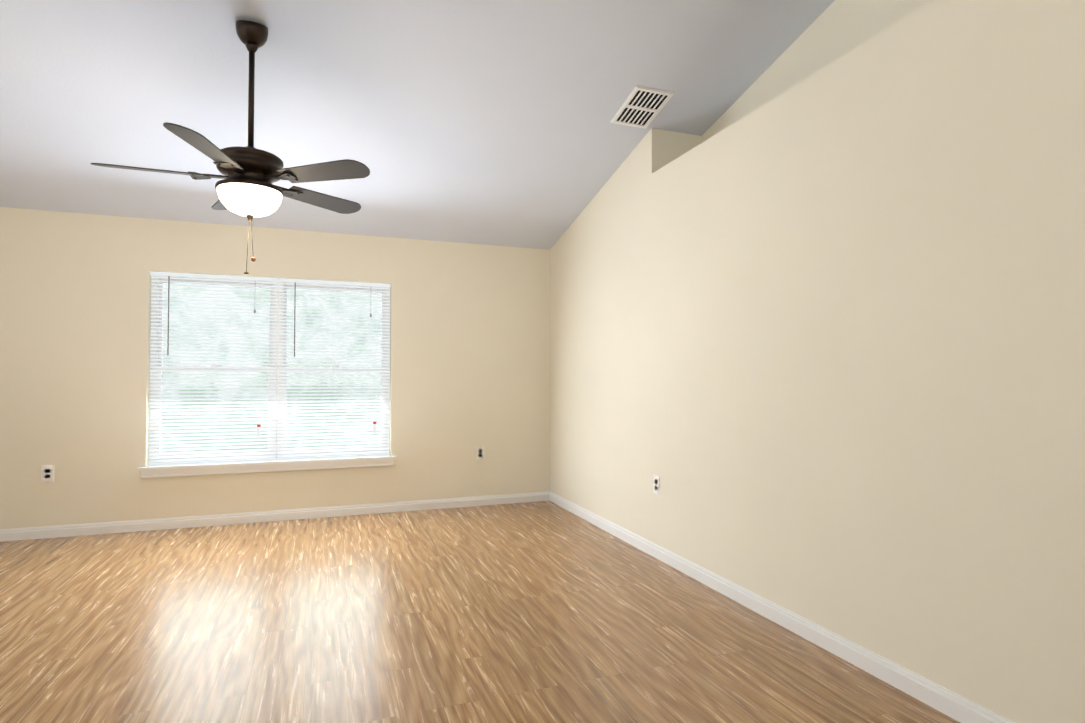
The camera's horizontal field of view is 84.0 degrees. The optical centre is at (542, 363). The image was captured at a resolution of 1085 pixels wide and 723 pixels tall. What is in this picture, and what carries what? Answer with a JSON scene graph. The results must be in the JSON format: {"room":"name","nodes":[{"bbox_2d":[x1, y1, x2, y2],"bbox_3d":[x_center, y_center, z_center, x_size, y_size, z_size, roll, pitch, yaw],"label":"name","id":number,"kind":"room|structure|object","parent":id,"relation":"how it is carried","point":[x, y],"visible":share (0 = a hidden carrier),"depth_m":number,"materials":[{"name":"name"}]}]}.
{"room":"empty living room","nodes":[
{"label":"empty living room","id":0,"kind":"room"},
{"bbox_2d":[0,207,549,529],"bbox_3d":[-2.192,-1.042,5.149,6.050,4.700,0.150,0,-1,-20],"label":"wall","id":1,"kind":"structure","parent":0,"point":[469,348],"depth_m":4.92,"materials":[{"name":"paint"}]},
{"bbox_2d":[41,465,53,481],"bbox_3d":[-3.676,0.817,4.477,0.078,0.124,0.008,0,-1,-20],"label":"electrical outlet","id":2,"kind":"object","parent":1,"relation":"attached to","point":[47,473],"visible":1,"depth_m":4.48,"materials":[{"name":"white plastic"}]},
{"bbox_2d":[138,455,395,477],"bbox_3d":[-2.224,0.853,5.034,1.950,0.080,0.102,0,-1,-20],"label":"window sill","id":3,"kind":"structure","parent":1,"relation":"attached to","point":[241,467],"depth_m":4.97,"materials":[{"name":"white wood"}]},
{"bbox_2d":[149,275,390,465],"bbox_3d":[-2.251,0.047,5.125,1.856,1.536,0.077,0,-1,-20],"label":"window","id":4,"kind":"structure","parent":1,"relation":"in","point":[276,352],"depth_m":5.09,"materials":[{"name":"glass"}]},
{"bbox_2d":[148,271,390,465],"bbox_3d":[-2.228,0.043,5.061,1.848,1.526,0.044,0,-1,-20],"label":"window blinds","id":5,"kind":"object","parent":4,"relation":"attached to","point":[259,428],"visible":0.94,"depth_m":5.03,"materials":[{"name":"grey plastic"}]},
{"bbox_2d":[0,491,549,541],"bbox_3d":[-2.263,1.262,4.983,4.980,0.085,0.014,0,-1,-20],"label":"baseboard","id":6,"kind":"structure","parent":1,"relation":"attached to","point":[17,534],"depth_m":4.94,"materials":[{"name":"white wood"}]},
{"bbox_2d":[476,446,483,459],"bbox_3d":[-0.578,0.834,5.613,0.078,0.124,0.008,0,-1,-20],"label":"electrical outlet","id":7,"kind":"object","parent":1,"relation":"attached to","point":[480,453],"visible":1,"depth_m":5.61,"materials":[{"name":"white plastic"}]},
{"bbox_2d":[0,0,834,249],"bbox_3d":[-1.052,-2.256,1.270,7.100,2.181,8.470,0,-1,-20],"label":"ceiling","id":8,"kind":"structure","parent":0,"point":[484,122],"depth_m":3.58,"materials":[{"name":"paint"}]},
{"bbox_2d":[91,20,369,273],"bbox_3d":[-1.504,-1.072,2.979,1.208,1.265,1.263,0,-1,-20],"label":"fan","id":9,"kind":"object","parent":8,"relation":"hanging from","point":[248,189],"visible":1,"depth_m":2.91,"materials":[{"name":"brown metal"}]},
{"bbox_2d":[610,85,674,128],"bbox_3d":[0.635,-1.640,3.872,0.270,0.089,0.362,0,-1,-20],"label":"ceiling vent","id":10,"kind":"object","parent":8,"relation":"in","point":[641,106],"visible":1,"depth_m":3.85,"materials":[{"name":"white metal"}]},
{"bbox_2d":[0,501,959,722],"bbox_3d":[-1.052,1.276,1.188,7.000,0.120,8.270,0,-1,-20],"label":"floor","id":11,"kind":"structure","parent":0,"point":[540,612],"depth_m":2.80,"materials":[{"name":"brown wood"}]},
{"bbox_2d":[550,0,1084,722],"bbox_3d":[1.762,-1.111,2.196,0.620,4.700,8.120,0,-1,-20],"label":"wall","id":12,"kind":"structure","parent":0,"point":[818,322],"depth_m":2.45,"materials":[{"name":"paint"}]},
{"bbox_2d":[653,474,659,494],"bbox_3d":[0.754,0.801,3.987,0.008,0.124,0.078,0,-1,-20],"label":"electrical outlet","id":13,"kind":"object","parent":12,"relation":"attached to","point":[656,483],"visible":1,"depth_m":3.98,"materials":[{"name":"white plastic"}]},
{"bbox_2d":[549,492,1013,722],"bbox_3d":[1.438,1.195,2.104,0.014,0.085,7.970,0,-1,-20],"label":"baseboard","id":14,"kind":"structure","parent":12,"relation":"attached to","point":[955,706],"depth_m":2.67,"materials":[{"name":"white wood"}]},
{"label":"outside","id":15,"kind":"structure","parent":0,"visible":0},
{"bbox_2d":[161,283,381,452],"bbox_3d":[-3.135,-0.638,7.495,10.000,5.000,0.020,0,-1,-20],"label":"window glass","id":16,"kind":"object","parent":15,"point":[191,291],"depth_m":7.36,"materials":[{"name":"clear glass"}]}
]}

